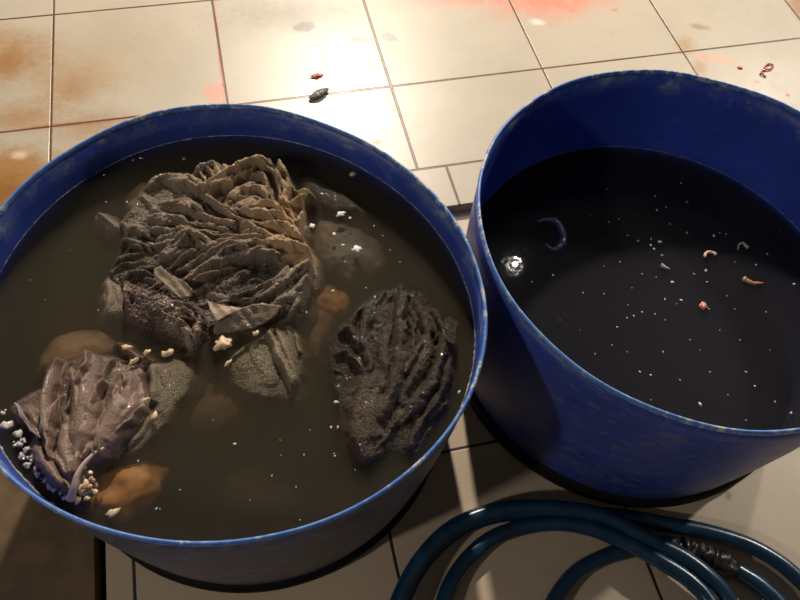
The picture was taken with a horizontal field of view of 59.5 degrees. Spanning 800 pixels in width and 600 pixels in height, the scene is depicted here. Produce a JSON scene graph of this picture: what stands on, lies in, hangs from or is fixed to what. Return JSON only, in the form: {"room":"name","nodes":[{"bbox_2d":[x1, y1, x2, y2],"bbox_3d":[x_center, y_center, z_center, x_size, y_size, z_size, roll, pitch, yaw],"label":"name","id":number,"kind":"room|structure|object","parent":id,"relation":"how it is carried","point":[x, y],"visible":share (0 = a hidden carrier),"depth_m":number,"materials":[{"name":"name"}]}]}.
{"room":"fish market","nodes":[
{"label":"fish market","id":0,"kind":"room"},
{"bbox_2d":[0,0,799,599],"bbox_3d":[-0.333,-0.478,1.470,6.000,0.080,5.600,-10,60,-10],"label":"floor","id":1,"kind":"structure","parent":0,"point":[430,84],"depth_m":1.39,"materials":[{"name":"tile"}]},
{"bbox_2d":[100,540,106,599],"bbox_3d":[-0.249,0.949,0.639,0.012,0.040,2.345,-10,60,-10],"label":"trim","id":2,"kind":"structure","parent":1,"relation":"attached to","point":[102,543],"depth_m":0.95,"materials":[{"name":"black"}]},
{"bbox_2d":[0,104,487,592],"bbox_3d":[-0.206,0.069,0.934,0.602,0.327,0.568,22,60,9],"label":"drum","id":3,"kind":"object","parent":1,"relation":"on","point":[50,282],"visible":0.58,"depth_m":0.94,"materials":[{"name":"blue plastic"}]},
{"bbox_2d":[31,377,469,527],"bbox_3d":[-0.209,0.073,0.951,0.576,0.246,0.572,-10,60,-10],"label":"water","id":4,"kind":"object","parent":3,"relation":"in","point":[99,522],"visible":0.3,"depth_m":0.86,"materials":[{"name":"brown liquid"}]},
{"bbox_2d":[0,420,13,429],"bbox_3d":[-0.424,0.135,0.753,0.017,0.008,0.011,-10,60,-10],"label":"crumb","id":5,"kind":"object","parent":4,"relation":"on","point":[5,425],"visible":1,"depth_m":0.75,"materials":[{"name":"beige"}]},
{"bbox_2d":[12,427,22,438],"bbox_3d":[-0.409,0.143,0.750,0.012,0.008,0.013,4,59,-2],"label":"crumb","id":6,"kind":"object","parent":4,"relation":"on","point":[19,433],"visible":1,"depth_m":0.75,"materials":[{"name":"beige"}]},
{"bbox_2d":[18,453,25,459],"bbox_3d":[-0.398,0.165,0.737,0.007,0.005,0.008,9,59,2],"label":"crumb","id":7,"kind":"object","parent":4,"relation":"on","point":[21,455],"visible":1,"depth_m":0.74,"materials":[{"name":"beige"}]},
{"bbox_2d":[19,437,26,443],"bbox_3d":[-0.401,0.150,0.746,0.009,0.005,0.008,12,59,3],"label":"crumb","id":8,"kind":"object","parent":4,"relation":"on","point":[23,440],"visible":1,"depth_m":0.74,"materials":[{"name":"beige"}]},
{"bbox_2d":[22,445,30,453],"bbox_3d":[-0.395,0.158,0.741,0.007,0.005,0.010,31,62,14],"label":"crumb","id":9,"kind":"object","parent":4,"relation":"on","point":[28,448],"visible":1,"depth_m":0.74,"materials":[{"name":"beige"}]},
{"bbox_2d":[22,462,31,468],"bbox_3d":[-0.389,0.173,0.733,0.008,0.006,0.009,-35,67,-22],"label":"crumb","id":10,"kind":"object","parent":4,"relation":"on","point":[26,465],"visible":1,"depth_m":0.73,"materials":[{"name":"beige"}]},
{"bbox_2d":[34,471,40,477],"bbox_3d":[-0.377,0.182,0.728,0.008,0.005,0.007,6,59,0],"label":"crumb","id":11,"kind":"object","parent":4,"relation":"on","point":[37,474],"visible":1,"depth_m":0.73,"materials":[{"name":"beige"}]},
{"bbox_2d":[5,350,148,521],"bbox_3d":[-0.351,0.122,0.768,0.174,0.062,0.186,29,61,13],"label":"coral","id":12,"kind":"object","parent":4,"relation":"in","point":[83,411],"visible":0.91,"depth_m":0.75,"materials":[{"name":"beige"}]},
{"bbox_2d":[141,397,150,402],"bbox_3d":[-0.279,0.110,0.769,0.012,0.005,0.006,-20,62,-15],"label":"crumb","id":13,"kind":"object","parent":12,"relation":"on","point":[145,400],"visible":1,"depth_m":0.77,"materials":[{"name":"beige food"}]},
{"bbox_2d":[31,329,122,389],"bbox_3d":[-0.380,0.065,0.834,0.122,0.039,0.085,-10,60,-10],"label":"coral","id":14,"kind":"object","parent":4,"relation":"in","point":[71,345],"visible":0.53,"depth_m":0.82},
{"bbox_2d":[74,496,81,504],"bbox_3d":[-0.328,0.205,0.713,0.006,0.004,0.009,6,59,0],"label":"crumb","id":15,"kind":"object","parent":4,"relation":"on","point":[77,500],"visible":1,"depth_m":0.71,"materials":[{"name":"beige food"}]},
{"bbox_2d":[78,489,88,495],"bbox_3d":[-0.324,0.198,0.717,0.012,0.006,0.008,-3,59,-6],"label":"crumb","id":16,"kind":"object","parent":4,"relation":"on","point":[84,492],"visible":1,"depth_m":0.72,"materials":[{"name":"beige food"}]},
{"bbox_2d":[81,479,88,489],"bbox_3d":[-0.325,0.190,0.722,0.009,0.006,0.011,18,59,7],"label":"crumb","id":17,"kind":"object","parent":4,"relation":"on","point":[85,482],"visible":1,"depth_m":0.72,"materials":[{"name":"beige food"}]},
{"bbox_2d":[83,495,90,500],"bbox_3d":[-0.320,0.202,0.715,0.007,0.005,0.005,4,59,-1],"label":"crumb","id":18,"kind":"object","parent":4,"relation":"on","point":[86,498],"visible":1,"depth_m":0.71,"materials":[{"name":"beige food"}]},
{"bbox_2d":[85,470,92,475],"bbox_3d":[-0.323,0.180,0.728,0.008,0.004,0.006,11,59,3],"label":"crumb","id":19,"kind":"object","parent":4,"relation":"on","point":[89,472],"visible":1,"depth_m":0.73,"materials":[{"name":"beige food"}]},
{"bbox_2d":[88,476,95,482],"bbox_3d":[-0.319,0.186,0.725,0.006,0.005,0.008,-24,64,-17],"label":"crumb","id":20,"kind":"object","parent":4,"relation":"on","point":[91,479],"visible":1,"depth_m":0.72,"materials":[{"name":"beige food"}]},
{"bbox_2d":[92,488,97,495],"bbox_3d":[-0.314,0.197,0.719,0.006,0.004,0.009,-38,68,-23],"label":"crumb","id":21,"kind":"object","parent":4,"relation":"on","point":[95,491],"visible":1,"depth_m":0.72,"materials":[{"name":"beige food"}]},
{"bbox_2d":[92,212,121,248],"bbox_3d":[-0.375,-0.095,0.911,0.065,0.036,0.037,29,61,13],"label":"coral","id":22,"kind":"object","parent":4,"relation":"in","point":[106,228],"visible":0.73,"depth_m":0.90},
{"bbox_2d":[95,276,124,336],"bbox_3d":[-0.345,0.000,0.856,0.062,0.038,0.092,-10,60,-10],"label":"coral","id":23,"kind":"object","parent":4,"relation":"in","point":[109,304],"visible":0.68,"depth_m":0.84},
{"bbox_2d":[104,508,119,518],"bbox_3d":[-0.293,0.217,0.717,0.009,0.007,0.016,40,64,19],"label":"crumb","id":24,"kind":"object","parent":4,"relation":"on","point":[111,513],"visible":1,"depth_m":0.71,"materials":[{"name":"beige food"}]},
{"bbox_2d":[85,461,169,524],"bbox_3d":[-0.293,0.203,0.750,0.077,0.035,0.075,11,59,3],"label":"lump","id":25,"kind":"object","parent":4,"relation":"in","point":[135,488],"visible":0.94,"depth_m":0.74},
{"bbox_2d":[120,182,147,219],"bbox_3d":[-0.341,-0.128,0.948,0.085,0.039,0.098,-10,60,-10],"label":"coral","id":26,"kind":"object","parent":4,"relation":"in","point":[133,195],"visible":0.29,"depth_m":0.94},
{"bbox_2d":[113,340,166,370],"bbox_3d":[-0.310,0.068,0.818,0.089,0.037,0.051,26,61,12],"label":"coral","id":27,"kind":"object","parent":4,"relation":"in","point":[144,362],"visible":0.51,"depth_m":0.81},
{"bbox_2d":[121,344,132,349],"bbox_3d":[-0.312,0.054,0.800,0.014,0.006,0.007,5,59,-1],"label":"crumb","id":28,"kind":"object","parent":27,"relation":"on","point":[124,347],"visible":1,"depth_m":0.80,"materials":[{"name":"beige food"}]},
{"bbox_2d":[129,357,138,364],"bbox_3d":[-0.302,0.069,0.796,0.014,0.006,0.006,-36,68,-22],"label":"crumb","id":29,"kind":"object","parent":27,"relation":"on","point":[136,359],"visible":1,"depth_m":0.80,"materials":[{"name":"beige food"}]},
{"bbox_2d":[143,349,150,355],"bbox_3d":[-0.289,0.059,0.800,0.010,0.006,0.006,-37,68,-23],"label":"crumb","id":30,"kind":"object","parent":4,"relation":"on","point":[146,352],"visible":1,"depth_m":0.80,"materials":[{"name":"beige food"}]},
{"bbox_2d":[151,411,157,419],"bbox_3d":[-0.268,0.125,0.763,0.007,0.005,0.011,-1,59,-5],"label":"crumb","id":31,"kind":"object","parent":4,"relation":"on","point":[154,415],"visible":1,"depth_m":0.76,"materials":[{"name":"beige food"}]},
{"bbox_2d":[117,357,210,465],"bbox_3d":[-0.270,0.126,0.785,0.088,0.043,0.153,8,59,1],"label":"coral","id":32,"kind":"object","parent":4,"relation":"in","point":[176,386],"visible":0.88,"depth_m":0.78},
{"bbox_2d":[161,348,173,356],"bbox_3d":[-0.268,0.061,0.807,0.016,0.008,0.010,-10,60,-10],"label":"crumb","id":33,"kind":"object","parent":4,"relation":"on","point":[169,352],"visible":1,"depth_m":0.81,"materials":[{"name":"beige food"}]},
{"bbox_2d":[121,281,224,368],"bbox_3d":[-0.284,0.018,0.839,0.163,0.057,0.088,19,60,8],"label":"coral","id":34,"kind":"object","parent":4,"relation":"in","point":[158,322],"visible":0.81,"depth_m":0.82},
{"bbox_2d":[103,154,326,351],"bbox_3d":[-0.231,-0.074,0.891,0.305,0.070,0.304,-10,60,-10],"label":"coral","id":35,"kind":"object","parent":4,"relation":"on","point":[236,241],"visible":0.87,"depth_m":0.87},
{"bbox_2d":[213,335,232,350],"bbox_3d":[-0.206,0.050,0.814,0.023,0.014,0.020,2,59,-2],"label":"crumb","id":36,"kind":"object","parent":4,"relation":"on","point":[224,342],"visible":1,"depth_m":0.81,"materials":[{"name":"beige"}]},
{"bbox_2d":[178,377,269,457],"bbox_3d":[-0.199,0.124,0.822,0.148,0.040,0.100,-10,60,-10],"label":"coral","id":37,"kind":"object","parent":4,"relation":"in","point":[218,421],"visible":0.65,"depth_m":0.80},
{"bbox_2d":[0,135,475,510],"bbox_3d":[-0.202,0.009,0.846,0.576,0.003,0.572,-10,60,-10],"label":"scum line","id":38,"kind":"object","parent":4,"relation":"on","point":[75,186],"visible":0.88,"depth_m":0.92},
{"bbox_2d":[209,459,316,539],"bbox_3d":[-0.153,0.215,0.774,0.115,0.039,0.100,-10,60,-10],"label":"coral","id":39,"kind":"object","parent":4,"relation":"in","point":[275,505],"visible":0.93,"depth_m":0.76},
{"bbox_2d":[211,324,320,430],"bbox_3d":[-0.157,0.082,0.827,0.135,0.061,0.143,-10,60,-10],"label":"coral","id":40,"kind":"object","parent":4,"relation":"in","point":[273,376],"visible":0.83,"depth_m":0.81},
{"bbox_2d":[307,284,353,361],"bbox_3d":[-0.105,0.029,0.883,0.085,0.038,0.139,15,59,5],"label":"coral","id":41,"kind":"object","parent":4,"relation":"in","point":[326,321],"visible":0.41,"depth_m":0.86},
{"bbox_2d":[316,288,350,315],"bbox_3d":[-0.089,0.001,0.884,0.059,0.014,0.041,18,59,7],"label":"lump","id":42,"kind":"object","parent":41,"relation":"on","point":[336,302],"visible":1,"depth_m":0.88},
{"bbox_2d":[295,177,384,239],"bbox_3d":[-0.096,-0.130,0.962,0.157,0.049,0.081,29,61,13],"label":"coral","id":43,"kind":"object","parent":4,"relation":"in","point":[332,201],"visible":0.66,"depth_m":0.94},
{"bbox_2d":[336,211,345,216],"bbox_3d":[-0.078,-0.114,0.928,0.010,0.004,0.013,23,60,10],"label":"crumb","id":44,"kind":"object","parent":4,"relation":"on","point":[339,213],"visible":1,"depth_m":0.93,"materials":[{"name":"white"}]},
{"bbox_2d":[351,245,361,252],"bbox_3d":[-0.056,-0.065,0.900,0.012,0.004,0.013,38,64,18],"label":"crumb","id":45,"kind":"object","parent":4,"relation":"on","point":[356,248],"visible":1,"depth_m":0.90,"materials":[{"name":"white"}]},
{"bbox_2d":[314,219,403,303],"bbox_3d":[-0.072,-0.062,0.940,0.146,0.056,0.161,-10,60,-10],"label":"coral","id":46,"kind":"object","parent":4,"relation":"in","point":[376,267],"visible":0.59,"depth_m":0.91},
{"bbox_2d":[315,285,464,489],"bbox_3d":[-0.006,0.082,0.822,0.196,0.057,0.254,-10,60,-10],"label":"coral","id":47,"kind":"object","parent":4,"relation":"on","point":[395,358],"visible":0.98,"depth_m":0.80},
{"label":"crumb","id":48,"kind":"object","parent":4,"relation":"on","visible":0},
{"bbox_2d":[86,484,92,489],"bbox_3d":[-0.318,0.191,0.717,0.007,0.005,0.007,-10,60,-10],"label":"crumb","id":49,"kind":"object","parent":48,"relation":"on","point":[88,486],"visible":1,"depth_m":0.72,"materials":[{"name":"brown"}]},
{"bbox_2d":[310,73,322,78],"bbox_3d":[-0.170,-0.454,1.419,0.030,0.007,0.016,-10,60,-10],"label":"scrap","id":50,"kind":"object","parent":1,"relation":"on","point":[317,75],"visible":1,"depth_m":1.42,"materials":[{"name":"red"}]},
{"bbox_2d":[308,88,328,99],"bbox_3d":[-0.160,-0.409,1.387,0.021,0.010,0.047,35,63,16],"label":"scrap","id":51,"kind":"object","parent":1,"relation":"on","point":[317,94],"visible":1,"depth_m":1.38,"materials":[{"name":"grey"}]},
{"bbox_2d":[448,204,472,212],"bbox_3d":[1.091,-0.334,1.448,3.286,0.016,0.002,-10,60,-10],"label":"trim","id":52,"kind":"structure","parent":1,"relation":"on","point":[468,207],"depth_m":1.28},
{"bbox_2d":[390,499,799,599],"bbox_3d":[0.294,0.442,0.901,0.641,0.058,0.355,4,59,-2],"label":"garden hose","id":53,"kind":"object","parent":1,"relation":"on","point":[700,567],"visible":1,"depth_m":0.96,"materials":[{"name":"teal rubber"}]},
{"bbox_2d":[466,69,799,507],"bbox_3d":[0.371,-0.018,1.026,0.571,0.327,0.564,32,62,15],"label":"drum","id":54,"kind":"object","parent":1,"relation":"on","point":[584,421],"visible":0.92,"depth_m":1.12,"materials":[{"name":"blue plastic"}]},
{"bbox_3d":[0.367,0.017,1.086,0.558,0.141,0.554,-10,60,-10],"label":"water","id":55,"kind":"object","parent":54,"relation":"in","visible":0},
{"bbox_2d":[537,217,566,251],"bbox_3d":[0.235,-0.101,1.069,0.041,0.017,0.062,-10,60,-10],"label":"worm","id":56,"kind":"object","parent":55,"relation":"on","point":[562,242],"visible":1,"depth_m":1.07,"materials":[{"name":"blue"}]},
{"bbox_2d":[481,146,799,230],"bbox_3d":[0.371,-0.019,1.025,0.558,0.001,0.554,-10,60,-10],"label":"scum line","id":57,"kind":"object","parent":55,"relation":"on","point":[603,146],"visible":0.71,"depth_m":1.15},
{"bbox_2d":[699,301,706,310],"bbox_3d":[0.439,0.008,1.012,0.014,0.006,0.012,-31,66,-20],"label":"scrap","id":58,"kind":"object","parent":55,"relation":"on","point":[702,304],"visible":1,"depth_m":1.01,"materials":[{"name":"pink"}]},
{"bbox_2d":[704,250,716,256],"bbox_3d":[0.470,-0.070,1.062,0.022,0.006,0.011,-10,60,-10],"label":"fat curl","id":59,"kind":"object","parent":55,"relation":"on","point":[710,251],"visible":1,"depth_m":1.06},
{"bbox_2d":[737,242,748,249],"bbox_3d":[0.524,-0.083,1.073,0.021,0.006,0.013,-10,60,-10],"label":"fat curl","id":60,"kind":"object","parent":55,"relation":"on","point":[746,246],"visible":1,"depth_m":1.07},
{"bbox_2d":[742,276,762,284],"bbox_3d":[0.523,-0.027,1.039,0.031,0.009,0.010,18,59,7],"label":"scrap","id":61,"kind":"object","parent":55,"relation":"on","point":[744,279],"visible":1,"depth_m":1.04,"materials":[{"name":"brown"}]},
{"bbox_2d":[760,63,773,77],"bbox_3d":[0.791,-0.498,1.508,0.017,0.007,0.051,34,63,16],"label":"string","id":62,"kind":"object","parent":1,"relation":"on","point":[772,66],"visible":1,"depth_m":1.51,"materials":[{"name":"red"}]}
]}

